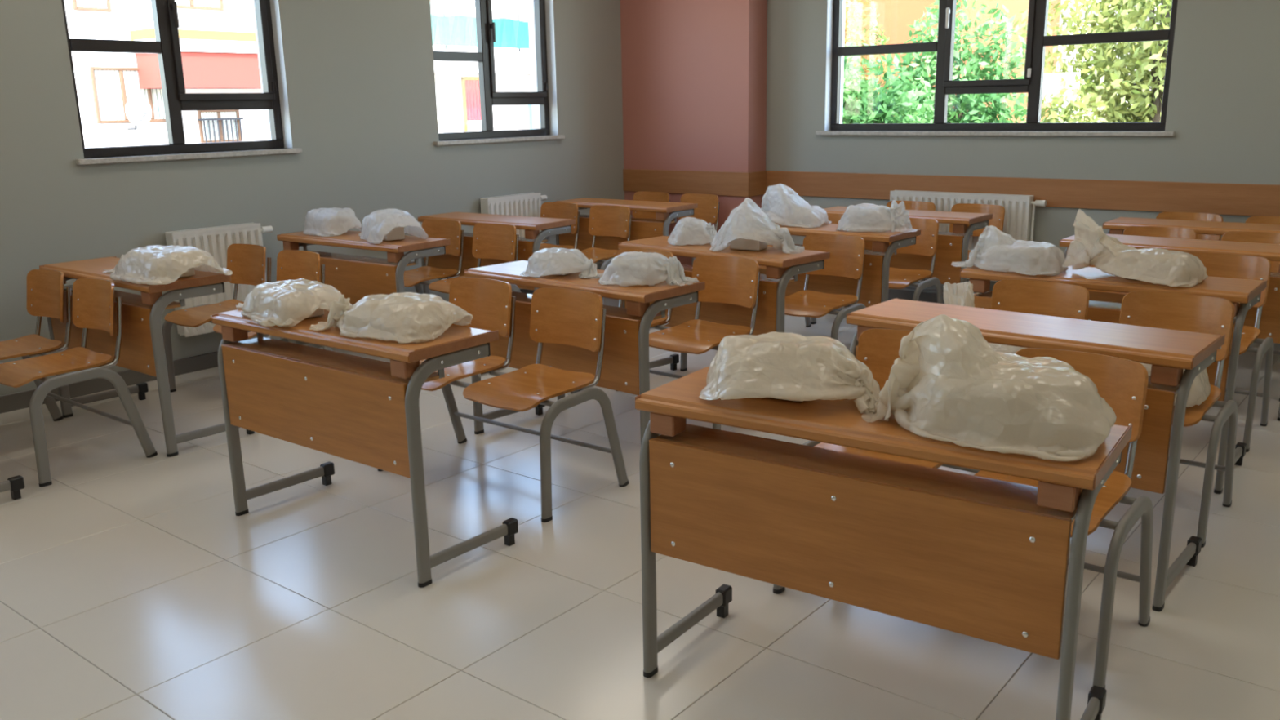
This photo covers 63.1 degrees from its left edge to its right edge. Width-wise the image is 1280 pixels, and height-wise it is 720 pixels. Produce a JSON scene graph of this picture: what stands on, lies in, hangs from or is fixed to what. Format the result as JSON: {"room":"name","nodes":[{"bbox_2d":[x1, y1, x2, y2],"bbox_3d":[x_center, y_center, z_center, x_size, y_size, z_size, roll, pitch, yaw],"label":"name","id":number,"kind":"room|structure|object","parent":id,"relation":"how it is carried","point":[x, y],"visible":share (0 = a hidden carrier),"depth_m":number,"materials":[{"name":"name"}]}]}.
{"room":"classroom","nodes":[
{"label":"classroom","id":0,"kind":"room"},
{"bbox_2d":[0,0,624,395],"bbox_3d":[-3.035,-1.356,5.628,0.280,3.250,9.950,10,18,38],"label":"wall","id":1,"kind":"structure","parent":0,"point":[356,78],"depth_m":6.59,"materials":[{"name":"grey paint"}]},
{"bbox_2d":[61,0,302,164],"bbox_3d":[-2.621,-1.877,5.901,0.180,1.445,1.355,10,18,38],"label":"window","id":2,"kind":"structure","parent":1,"relation":"in","point":[166,46],"depth_m":5.99,"materials":[{"name":"grey"}]},
{"bbox_2d":[164,222,273,337],"bbox_3d":[-2.467,-0.380,6.248,0.106,0.837,0.647,10,18,38],"label":"radiator","id":3,"kind":"object","parent":1,"relation":"attached to","point":[215,241],"visible":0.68,"depth_m":6.12,"materials":[{"name":"white metal"}]},
{"bbox_2d":[164,222,260,235],"bbox_3d":[-2.495,-0.769,6.108,0.083,0.014,0.550,10,18,38],"label":"grille","id":4,"kind":"object","parent":3,"relation":"attached to","point":[241,228],"depth_m":6.11,"materials":[{"name":"white metal"}]},
{"bbox_2d":[0,288,534,413],"bbox_3d":[-2.918,0.108,5.861,0.012,0.090,8.950,10,18,38],"label":"baseboard","id":5,"kind":"structure","parent":1,"relation":"attached to","point":[20,400],"depth_m":5.82,"materials":[{"name":"brown wood"}]},
{"bbox_2d":[433,0,564,145],"bbox_3d":[-1.097,-2.356,7.739,0.180,1.445,1.325,10,18,38],"label":"window","id":6,"kind":"structure","parent":1,"relation":"in","point":[485,27],"depth_m":7.84,"materials":[{"name":"grey"}]},
{"bbox_2d":[480,192,547,243],"bbox_3d":[-0.952,-0.857,8.075,0.106,0.837,0.657,10,18,38],"label":"radiator","id":7,"kind":"object","parent":1,"relation":"attached to","point":[529,204],"visible":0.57,"depth_m":7.95,"materials":[{"name":"white metal"}]},
{"bbox_2d":[481,192,541,200],"bbox_3d":[-0.980,-1.246,7.935,0.083,0.014,0.560,10,18,38],"label":"grille","id":8,"kind":"object","parent":7,"relation":"attached to","point":[529,196],"depth_m":7.94,"materials":[{"name":"white metal"}]},
{"bbox_2d":[0,297,1279,719],"bbox_3d":[-0.111,0.656,3.847,7.000,0.120,9.210,10,18,38],"label":"floor","id":9,"kind":"structure","parent":0,"point":[133,586],"depth_m":3.21,"materials":[{"name":"grey tile"}]},
{"bbox_2d":[0,475,25,499],"bbox_3d":[-3.041,0.147,4.270,1.092,0.777,0.445,10,17,37],"label":"school desk","id":10,"kind":"object","parent":9,"relation":"on","point":[15,483],"visible":1,"depth_m":4.17,"materials":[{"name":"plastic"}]},
{"bbox_2d":[0,269,157,487],"bbox_3d":[-2.711,0.037,4.704,0.982,0.783,0.507,10,18,38],"label":"chairs","id":11,"kind":"object","parent":9,"relation":"on","point":[93,300],"visible":1,"depth_m":4.64,"materials":[{"name":"brown wood"}]},
{"bbox_2d":[39,256,254,457],"bbox_3d":[-2.393,-0.058,5.056,1.092,0.777,0.445,10,17,37],"label":"school desk","id":12,"kind":"object","parent":9,"relation":"on","point":[142,346],"visible":0.7,"depth_m":4.69,"materials":[{"name":"laminate"}]},
{"bbox_2d":[63,284,183,309],"bbox_3d":[-2.472,-0.298,4.901,1.008,0.013,0.152,10,17,37],"label":"shelf","id":13,"kind":"object","parent":12,"relation":"attached to","point":[129,300],"depth_m":4.70,"materials":[{"name":"laminate"}]},
{"bbox_2d":[102,244,232,284],"bbox_3d":[-2.201,-0.453,4.726,0.687,0.135,0.398,8,16,32],"label":"plastic bag","id":14,"kind":"object","parent":12,"relation":"on","point":[154,264],"visible":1,"depth_m":4.55,"materials":[{"name":"beige plastic"}]},
{"bbox_2d":[161,244,333,392],"bbox_3d":[-2.078,-0.179,5.537,0.982,0.783,0.507,10,18,38],"label":"chairs","id":15,"kind":"object","parent":9,"relation":"on","point":[246,262],"visible":0.41,"depth_m":5.67,"materials":[{"name":"brown wood"}]},
{"bbox_2d":[276,230,450,347],"bbox_3d":[-1.597,-0.344,6.161,1.092,0.777,0.445,9,17,36],"label":"school desk","id":16,"kind":"object","parent":9,"relation":"on","point":[356,277],"visible":0.59,"depth_m":5.84,"materials":[{"name":"laminate"}]},
{"bbox_2d":[302,207,361,236],"bbox_3d":[-1.860,-0.837,6.232,0.429,0.151,0.319,8,16,33],"label":"plastic bag","id":17,"kind":"object","parent":16,"relation":"on","point":[334,221],"visible":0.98,"depth_m":6.12,"materials":[{"name":"white plastic"}]},
{"bbox_2d":[306,249,415,266],"bbox_3d":[-1.674,-0.584,6.004,1.008,0.013,0.152,9,17,36],"label":"shelf","id":18,"kind":"object","parent":16,"relation":"attached to","point":[326,258],"depth_m":5.91,"materials":[{"name":"laminate"}]},
{"bbox_2d":[358,208,428,244],"bbox_3d":[-1.444,-0.778,5.917,0.340,0.172,0.513,-11,17,-35],"label":"plastic bag","id":19,"kind":"object","parent":16,"relation":"on","point":[387,224],"visible":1,"depth_m":5.77,"materials":[{"name":"white plastic"}]},
{"bbox_2d":[211,309,518,587],"bbox_3d":[-0.994,0.239,3.734,1.092,0.777,0.445,9,17,37],"label":"school desk","id":20,"kind":"object","parent":9,"relation":"on","point":[364,411],"visible":0.93,"depth_m":3.47,"materials":[{"name":"laminate"}]},
{"bbox_2d":[235,278,351,326],"bbox_3d":[-1.276,-0.228,3.775,0.551,0.116,0.362,12,19,43],"label":"plastic bag","id":21,"kind":"object","parent":20,"relation":"on","point":[286,303],"visible":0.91,"depth_m":3.61,"materials":[{"name":"beige plastic"}]},
{"bbox_2d":[226,337,439,385],"bbox_3d":[-1.072,-0.001,3.577,1.008,0.013,0.152,9,17,37],"label":"shelf","id":22,"kind":"object","parent":20,"relation":"attached to","point":[353,369],"depth_m":3.55,"materials":[{"name":"laminate"}]},
{"bbox_2d":[309,292,472,343],"bbox_3d":[-0.847,-0.158,3.449,0.544,0.119,0.347,4,15,18],"label":"plastic bag","id":23,"kind":"object","parent":20,"relation":"on","point":[402,317],"visible":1,"depth_m":3.35,"materials":[{"name":"beige plastic"}]},
{"bbox_2d":[404,218,520,293],"bbox_3d":[-1.210,-0.465,6.637,0.982,0.783,0.507,9,17,37],"label":"chairs","id":24,"kind":"object","parent":9,"relation":"on","point":[490,241],"visible":0.51,"depth_m":6.64,"materials":[{"name":"brown wood"}]},
{"bbox_2d":[417,211,575,293],"bbox_3d":[-0.947,-0.574,7.048,1.092,0.777,0.445,9,17,36],"label":"school desk","id":25,"kind":"object","parent":9,"relation":"on","point":[528,245],"visible":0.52,"depth_m":6.81,"materials":[{"name":"laminate"}]},
{"bbox_2d":[463,232,549,242],"bbox_3d":[-1.024,-0.814,6.891,1.008,0.013,0.152,9,17,36],"label":"shelf","id":26,"kind":"object","parent":25,"relation":"attached to","point":[468,237],"depth_m":6.65,"materials":[{"name":"laminate"}]},
{"bbox_2d":[377,277,629,522],"bbox_3d":[-0.589,0.112,4.232,0.982,0.783,0.507,10,17,37],"label":"chairs","id":27,"kind":"object","parent":9,"relation":"on","point":[563,316],"visible":0.74,"depth_m":4.17,"materials":[{"name":"brown wood"}]},
{"bbox_2d":[464,260,705,444],"bbox_3d":[-0.243,0.004,4.633,1.092,0.777,0.445,11,18,40],"label":"school desk","id":28,"kind":"object","parent":9,"relation":"on","point":[625,368],"visible":0.55,"depth_m":4.27,"materials":[{"name":"laminate"}]},
{"bbox_2d":[520,247,602,279],"bbox_3d":[-0.311,-0.428,4.534,0.389,0.109,0.287,6,16,28],"label":"plastic bag","id":29,"kind":"object","parent":28,"relation":"on","point":[553,260],"visible":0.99,"depth_m":4.46,"materials":[{"name":"white plastic"}]},
{"bbox_2d":[511,291,662,323],"bbox_3d":[-0.327,-0.237,4.481,1.008,0.013,0.152,11,18,40],"label":"shelf","id":30,"kind":"object","parent":28,"relation":"attached to","point":[523,300],"depth_m":4.26,"materials":[{"name":"laminate"}]},
{"bbox_2d":[598,251,698,286],"bbox_3d":[0.037,-0.384,4.303,0.417,0.119,0.295,4,15,18],"label":"plastic bag","id":31,"kind":"object","parent":28,"relation":"on","point":[627,268],"visible":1,"depth_m":4.24,"materials":[{"name":"white plastic"}]},
{"bbox_2d":[539,202,631,305],"bbox_3d":[-0.518,-0.737,7.689,0.982,0.783,0.507,9,17,37],"label":"chairs","id":32,"kind":"object","parent":9,"relation":"on","point":[604,220],"visible":0.57,"depth_m":7.68,"materials":[{"name":"brown wood"}]},
{"bbox_2d":[553,197,697,259],"bbox_3d":[-0.099,-0.817,7.972,1.092,0.777,0.445,10,17,37],"label":"school desk","id":33,"kind":"object","parent":9,"relation":"on","point":[641,228],"visible":0.41,"depth_m":7.70,"materials":[{"name":"laminate"}]},
{"bbox_2d":[579,214,674,224],"bbox_3d":[-0.178,-1.058,7.817,1.008,0.013,0.152,10,17,37],"label":"shelf","id":34,"kind":"object","parent":33,"relation":"attached to","point":[584,219],"depth_m":7.58,"materials":[{"name":"laminate"}]},
{"bbox_2d":[557,248,759,430],"bbox_3d":[0.107,-0.102,5.050,0.982,0.783,0.507,10,18,38],"label":"chairs","id":35,"kind":"object","parent":9,"relation":"on","point":[732,280],"visible":0.45,"depth_m":4.96,"materials":[{"name":"brown wood"}]},
{"bbox_2d":[598,191,719,269],"bbox_3d":[0.181,-0.951,8.510,0.982,0.783,0.507,10,18,38],"label":"chairs","id":36,"kind":"object","parent":9,"relation":"on","point":[708,210],"visible":0.28,"depth_m":8.49,"materials":[{"name":"brown wood"}]},
{"bbox_2d":[617,235,830,370],"bbox_3d":[0.429,-0.206,5.440,1.092,0.777,0.445,12,19,43],"label":"school desk","id":37,"kind":"object","parent":9,"relation":"on","point":[770,317],"visible":0.46,"depth_m":5.06,"materials":[{"name":"laminate"}]},
{"bbox_2d":[667,217,716,245],"bbox_3d":[0.297,-0.680,5.461,0.316,0.134,0.237,4,15,18],"label":"plastic bag","id":38,"kind":"object","parent":37,"relation":"on","point":[688,230],"visible":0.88,"depth_m":5.39,"materials":[{"name":"white plastic"}]},
{"bbox_2d":[681,264,794,284],"bbox_3d":[0.341,-0.449,5.293,1.008,0.013,0.152,12,19,43],"label":"shelf","id":39,"kind":"object","parent":37,"relation":"attached to","point":[764,280],"depth_m":4.98,"materials":[{"name":"laminate"}]},
{"bbox_2d":[709,197,804,253],"bbox_3d":[0.580,-0.671,5.145,0.497,0.254,0.343,6,16,28],"label":"plastic bag","id":40,"kind":"object","parent":37,"relation":"on","point":[747,227],"visible":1,"depth_m":5.09,"materials":[{"name":"white plastic"}]},
{"bbox_2d":[680,234,866,371],"bbox_3d":[0.757,-0.294,5.783,0.982,0.783,0.507,10,18,38],"label":"chairs","id":41,"kind":"object","parent":9,"relation":"on","point":[846,259],"visible":0.45,"depth_m":5.65,"materials":[{"name":"brown wood"}]},
{"bbox_2d":[758,222,920,307],"bbox_3d":[1.073,-0.408,6.213,1.092,0.777,0.445,10,18,39],"label":"school desk","id":42,"kind":"object","parent":9,"relation":"on","point":[875,281],"visible":0.4,"depth_m":5.79,"materials":[{"name":"laminate"}]},
{"bbox_2d":[760,183,831,227],"bbox_3d":[0.882,-0.929,6.211,0.482,0.237,0.354,5,15,23],"label":"plastic bag","id":43,"kind":"object","parent":42,"relation":"on","point":[781,204],"visible":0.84,"depth_m":6.13,"materials":[{"name":"white plastic"}]},
{"bbox_2d":[795,244,894,257],"bbox_3d":[0.991,-0.649,6.060,1.008,0.013,0.152,10,18,39],"label":"shelf","id":44,"kind":"object","parent":42,"relation":"attached to","point":[868,253],"depth_m":5.73,"materials":[{"name":"laminate"}]},
{"bbox_2d":[836,199,917,232],"bbox_3d":[1.347,-0.822,5.881,0.448,0.169,0.343,6,16,28],"label":"plastic bag","id":45,"kind":"object","parent":42,"relation":"on","point":[863,217],"visible":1,"depth_m":5.81,"materials":[{"name":"white plastic"}]},
{"bbox_2d":[804,213,942,327],"bbox_3d":[1.370,-0.492,6.545,0.982,0.783,0.507,10,18,38],"label":"chairs","id":46,"kind":"object","parent":9,"relation":"on","point":[926,244],"visible":0.31,"depth_m":6.39,"materials":[{"name":"brown wood"}]},
{"bbox_2d":[635,366,1132,719],"bbox_3d":[0.564,0.489,2.591,1.092,0.777,0.445,8,17,33],"label":"school desk","id":47,"kind":"object","parent":9,"relation":"on","point":[980,557],"visible":0.97,"depth_m":2.35,"materials":[{"name":"laminate"}]},
{"bbox_2d":[698,331,880,413],"bbox_3d":[0.384,0.019,2.567,0.490,0.151,0.368,8,16,32],"label":"plastic bag","id":48,"kind":"object","parent":47,"relation":"on","point":[789,366],"visible":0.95,"depth_m":2.48,"materials":[{"name":"beige plastic"}]},
{"bbox_2d":[654,423,1077,522],"bbox_3d":[0.491,0.250,2.431,1.008,0.013,0.152,8,17,33],"label":"shelf","id":49,"kind":"object","parent":47,"relation":"attached to","point":[758,455],"depth_m":2.41,"materials":[{"name":"laminate"}]},
{"bbox_2d":[861,314,1116,461],"bbox_3d":[0.768,0.026,2.299,0.540,0.249,0.380,7,16,30],"label":"plastic bag","id":50,"kind":"object","parent":47,"relation":"on","point":[947,383],"visible":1,"depth_m":2.20,"materials":[{"name":"beige plastic"}]},
{"bbox_2d":[810,205,992,324],"bbox_3d":[1.720,-0.596,6.928,1.092,0.777,0.445,10,18,38],"label":"school desk","id":51,"kind":"object","parent":9,"relation":"on","point":[953,246],"visible":0.4,"depth_m":6.51,"materials":[{"name":"laminate"}]},
{"bbox_2d":[937,231,971,238],"bbox_3d":[1.641,-0.837,6.774,1.008,0.013,0.152,10,18,38],"label":"shelf","id":52,"kind":"object","parent":51,"relation":"attached to","point":[940,234],"depth_m":6.45,"materials":[{"name":"laminate"}]},
{"bbox_2d":[886,200,1004,293],"bbox_3d":[2.034,-0.689,7.294,0.982,0.783,0.507,10,17,37],"label":"chairs","id":53,"kind":"object","parent":9,"relation":"on","point":[997,211],"visible":0.09,"depth_m":7.26,"materials":[{"name":"brown wood"}]},
{"bbox_2d":[773,328,1153,688],"bbox_3d":[0.942,0.371,3.057,0.982,0.783,0.507,10,18,38],"label":"chairs","id":54,"kind":"object","parent":9,"relation":"on","point":[1122,383],"visible":0.35,"depth_m":2.91,"materials":[{"name":"brown wood"}]},
{"bbox_2d":[845,297,1225,611],"bbox_3d":[1.272,0.253,3.500,1.092,0.777,0.445,10,18,39],"label":"school desk","id":55,"kind":"object","parent":9,"relation":"on","point":[1169,352],"visible":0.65,"depth_m":3.10,"materials":[{"name":"laminate"}]},
{"bbox_2d":[1146,375,1179,394],"bbox_3d":[1.190,0.012,3.347,1.008,0.013,0.152,10,18,39],"label":"shelf","id":56,"kind":"object","parent":55,"relation":"attached to","point":[1152,388],"depth_m":3.00,"materials":[{"name":"laminate"}]},
{"bbox_2d":[960,265,1266,493],"bbox_3d":[1.940,0.021,4.394,1.092,0.777,0.445,10,18,38],"label":"school desk","id":57,"kind":"object","parent":9,"relation":"on","point":[1246,292],"visible":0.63,"depth_m":4.07,"materials":[{"name":"laminate"}]},
{"bbox_2d":[951,225,1068,275],"bbox_3d":[1.585,-0.485,4.475,0.496,0.176,0.347,9,17,35],"label":"plastic bag","id":58,"kind":"object","parent":57,"relation":"on","point":[995,250],"visible":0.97,"depth_m":4.37,"materials":[{"name":"white plastic"}]},
{"bbox_2d":[973,290,1236,324],"bbox_3d":[1.860,-0.220,4.239,1.008,0.013,0.152,10,18,38],"label":"shelf","id":59,"kind":"object","parent":57,"relation":"attached to","point":[1111,310],"depth_m":4.19,"materials":[{"name":"laminate"}]},
{"bbox_2d":[1062,208,1208,287],"bbox_3d":[1.983,-0.456,4.147,0.515,0.261,0.342,9,17,35],"label":"plastic bag","id":60,"kind":"object","parent":57,"relation":"on","point":[1091,246],"visible":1,"depth_m":4.08,"materials":[{"name":"beige plastic"}]},
{"bbox_2d":[990,279,1237,547],"bbox_3d":[1.666,0.146,3.915,0.982,0.783,0.507,10,18,38],"label":"chairs","id":61,"kind":"object","parent":9,"relation":"on","point":[1157,309],"visible":0.31,"depth_m":3.85,"materials":[{"name":"brown wood"}]},
{"bbox_2d":[943,281,1026,353],"bbox_3d":[1.422,-0.122,3.977,0.373,0.341,0.454,-6,14,-18],"label":"plastic bag","id":62,"kind":"object","parent":61,"relation":"on","point":[962,294],"visible":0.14,"depth_m":4.01,"materials":[{"name":"beige plastic"}]},
{"bbox_2d":[1141,363,1210,406],"bbox_3d":[1.814,0.037,3.692,0.319,0.152,0.400,-14,19,-42],"label":"plastic bag","id":63,"kind":"object","parent":61,"relation":"on","point":[1200,389],"visible":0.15,"depth_m":3.52,"materials":[{"name":"beige plastic"}]},
{"bbox_2d":[1059,234,1279,421],"bbox_3d":[2.718,-0.208,5.265,1.092,0.777,0.445,10,18,38],"label":"school desk","id":64,"kind":"object","parent":9,"relation":"on","point":[1269,325],"visible":0.14,"depth_m":4.96,"materials":[{"name":"laminate"}]},
{"bbox_2d":[1270,271,1279,276],"bbox_3d":[2.638,-0.449,5.111,1.008,0.013,0.152,10,18,38],"label":"shelf","id":65,"kind":"object","parent":64,"relation":"attached to","point":[1272,273],"depth_m":4.85,"materials":[{"name":"laminate"}]},
{"bbox_2d":[1087,248,1273,452],"bbox_3d":[2.358,-0.094,4.842,0.982,0.783,0.507,10,18,38],"label":"chairs","id":66,"kind":"object","parent":9,"relation":"on","point":[1216,264],"visible":0.25,"depth_m":4.68,"materials":[{"name":"brown wood"}]},
{"bbox_2d":[1102,217,1279,235],"bbox_3d":[3.244,-0.385,5.949,1.092,0.777,0.445,10,18,38],"label":"school desk","id":67,"kind":"object","parent":9,"relation":"on","point":[1116,226],"visible":0.26,"depth_m":5.87,"materials":[{"name":"laminate"}]},
{"bbox_2d":[1123,226,1279,401],"bbox_3d":[2.956,-0.281,5.556,0.982,0.783,0.507,10,18,38],"label":"chairs","id":68,"kind":"object","parent":9,"relation":"on","point":[1148,231],"visible":0.11,"depth_m":5.56,"materials":[{"name":"brown wood"}]},
{"bbox_2d":[1155,212,1279,240],"bbox_3d":[3.471,-0.454,6.224,0.982,0.783,0.507,10,18,38],"label":"chairs","id":69,"kind":"object","parent":9,"relation":"on","point":[1168,215],"visible":0.08,"depth_m":6.39,"materials":[{"name":"brown wood"}]},
{"bbox_2d":[620,0,767,265],"bbox_3d":[0.427,-2.199,8.585,1.275,3.150,0.260,10,18,38],"label":"wall column","id":70,"kind":"structure","parent":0,"point":[694,72],"depth_m":8.41,"materials":[{"name":"pink paint"}]},
{"bbox_2d":[622,168,749,196],"bbox_3d":[0.361,-1.474,8.647,1.291,0.190,0.016,10,18,38],"label":"trim","id":71,"kind":"structure","parent":70,"relation":"attached to","point":[714,183],"depth_m":8.61,"materials":[{"name":"brown wood"}]},
{"bbox_2d":[749,170,766,196],"bbox_3d":[0.944,-1.415,8.362,0.016,0.190,0.260,10,18,38],"label":"trim","id":72,"kind":"structure","parent":70,"relation":"attached to","point":[757,180],"depth_m":8.35,"materials":[{"name":"brown wood"}]},
{"bbox_2d":[765,0,1279,293],"bbox_3d":[2.939,-1.799,6.965,7.280,3.250,0.280,10,18,38],"label":"wall","id":73,"kind":"structure","parent":0,"point":[1223,111],"depth_m":6.90,"materials":[{"name":"grey paint"}]},
{"bbox_2d":[888,288,944,303],"bbox_3d":[3.268,-0.265,6.900,5.713,0.090,0.012,10,18,38],"label":"baseboard","id":74,"kind":"structure","parent":73,"relation":"attached to","point":[892,293],"depth_m":7.86,"materials":[{"name":"grey tile"}]},
{"bbox_2d":[889,190,1046,281],"bbox_3d":[2.320,-0.776,7.487,1.117,0.837,0.106,10,18,38],"label":"radiator","id":75,"kind":"object","parent":73,"relation":"attached to","point":[1020,210],"visible":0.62,"depth_m":7.23,"materials":[{"name":"white metal"}]},
{"bbox_2d":[889,190,1033,198],"bbox_3d":[2.269,-1.179,7.409,1.020,0.014,0.083,10,18,38],"label":"grille","id":76,"kind":"object","parent":75,"relation":"attached to","point":[895,193],"depth_m":7.43,"materials":[{"name":"white metal"}]},
{"bbox_2d":[815,0,1177,136],"bbox_3d":[2.387,-2.287,7.183,2.533,1.445,0.180,10,18,38],"label":"window","id":77,"kind":"structure","parent":73,"relation":"in","point":[1037,40],"depth_m":7.23,"materials":[{"name":"grey metal"}]},
{"bbox_2d":[766,170,1279,216],"bbox_3d":[3.253,-1.053,6.704,5.709,0.190,0.016,10,18,38],"label":"trim","id":78,"kind":"structure","parent":73,"relation":"attached to","point":[1235,199],"depth_m":6.97,"materials":[{"name":"brown wood"}]},
{"label":"outside","id":79,"kind":"structure","parent":0,"visible":0},
{"bbox_3d":[4.774,-2.434,21.907,100.000,0.300,100.000,10,18,38],"label":"ground","id":80,"kind":"structure","parent":79,"visible":0},
{"bbox_2d":[64,0,266,147],"bbox_3d":[-14.014,-5.539,21.240,7.280,6.750,13.300,10,18,38],"label":"building","id":81,"kind":"structure","parent":80,"relation":"on","point":[218,37],"depth_m":21.45,"materials":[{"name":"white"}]},
{"bbox_2d":[75,0,106,8],"bbox_3d":[-10.854,-7.477,20.499,0.024,1.050,0.600,10,18,38],"label":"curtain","id":82,"kind":"object","parent":81,"relation":"hanging from","point":[79,3],"depth_m":20.59,"materials":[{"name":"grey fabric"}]},
{"bbox_2d":[93,70,164,120],"bbox_3d":[-10.397,-5.467,21.526,0.024,0.980,1.630,10,18,38],"label":"window","id":83,"kind":"structure","parent":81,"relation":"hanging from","point":[113,89],"depth_m":21.24,"materials":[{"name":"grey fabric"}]},
{"bbox_2d":[124,96,151,129],"bbox_3d":[-10.174,-5.013,21.159,0.490,0.663,0.800,-8,15,-25],"label":"satellite dish","id":84,"kind":"object","parent":81,"relation":"attached to","point":[138,110],"visible":1,"depth_m":21.11,"materials":[{"name":"white metal"}]},
{"bbox_2d":[175,0,220,7],"bbox_3d":[-9.542,-8.012,22.054,0.024,1.000,1.300,10,18,38],"label":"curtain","id":85,"kind":"object","parent":81,"relation":"hanging from","point":[180,3],"depth_m":22.26,"materials":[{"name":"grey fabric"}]},
{"bbox_2d":[200,111,239,140],"bbox_3d":[-9.283,-5.163,23.013,0.024,0.600,0.850,10,18,38],"label":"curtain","id":86,"kind":"object","parent":81,"relation":"hanging from","point":[203,114],"depth_m":22.99,"materials":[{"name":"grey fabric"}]},
{"bbox_2d":[430,0,533,133],"bbox_3d":[-5.219,-8.450,32.533,7.800,6.700,14.300,10,18,38],"label":"building","id":87,"kind":"structure","parent":80,"relation":"on","point":[453,22],"depth_m":28.57,"materials":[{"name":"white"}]},
{"bbox_2d":[430,1,450,16],"bbox_3d":[-6.167,-10.260,31.587,0.024,1.100,1.200,10,18,38],"label":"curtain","id":88,"kind":"object","parent":87,"relation":"hanging from","point":[436,7],"depth_m":31.63,"materials":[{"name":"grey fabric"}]},
{"bbox_2d":[464,80,480,120],"bbox_3d":[-4.493,-7.132,28.631,0.050,1.070,0.800,10,18,38],"label":"door curtain","id":89,"kind":"object","parent":87,"relation":"hanging from","point":[472,94],"depth_m":28.52,"materials":[{"name":"fabric"}]},
{"bbox_2d":[844,0,895,115],"bbox_3d":[2.231,-3.704,16.015,3.631,5.071,1.800,11,18,40],"label":"leafy shrub","id":90,"kind":"object","parent":80,"relation":"on","point":[849,25],"visible":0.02,"depth_m":15.03,"materials":[{"name":"green plant"}]},
{"bbox_2d":[842,41,934,123],"bbox_3d":[2.414,-1.843,11.863,2.362,3.426,1.361,10,18,38],"label":"tree","id":91,"kind":"object","parent":80,"relation":"on","point":[859,110],"visible":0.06,"depth_m":11.27,"materials":[{"name":"green plant"}]},
{"bbox_2d":[844,0,1061,123],"bbox_3d":[5.162,-8.136,25.397,8.600,9.100,6.800,10,18,38],"label":"house","id":92,"kind":"structure","parent":80,"relation":"on","point":[895,17],"depth_m":21.76,"materials":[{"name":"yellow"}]},
{"bbox_2d":[886,0,1041,123],"bbox_3d":[3.859,-2.421,12.725,2.121,4.085,1.298,10,18,38],"label":"tree","id":93,"kind":"object","parent":80,"relation":"on","point":[973,103],"visible":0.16,"depth_m":12.28,"materials":[{"name":"green plant"}]},
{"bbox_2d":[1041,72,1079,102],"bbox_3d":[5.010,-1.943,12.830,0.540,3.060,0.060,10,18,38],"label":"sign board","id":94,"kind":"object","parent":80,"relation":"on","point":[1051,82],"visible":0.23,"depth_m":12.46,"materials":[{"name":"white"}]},
{"bbox_2d":[1019,68,1141,123],"bbox_3d":[4.608,-1.440,10.806,1.988,3.065,1.319,10,18,38],"label":"leafy shrub","id":95,"kind":"object","parent":80,"relation":"on","point":[1064,116],"visible":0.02,"depth_m":10.57,"materials":[{"name":"yellow plant"}]},
{"bbox_2d":[1013,0,1172,122],"bbox_3d":[6.714,-3.975,13.242,2.200,6.749,3.691,-12,17,-37],"label":"tree","id":96,"kind":"object","parent":80,"relation":"on","point":[1144,56],"visible":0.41,"depth_m":13.44,"materials":[{"name":"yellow plant"}]},
{"bbox_2d":[1097,4,1160,122],"bbox_3d":[17.372,-6.138,23.744,12.200,5.550,6.600,10,18,38],"label":"house","id":97,"kind":"structure","parent":80,"relation":"on","point":[1117,56],"depth_m":24.40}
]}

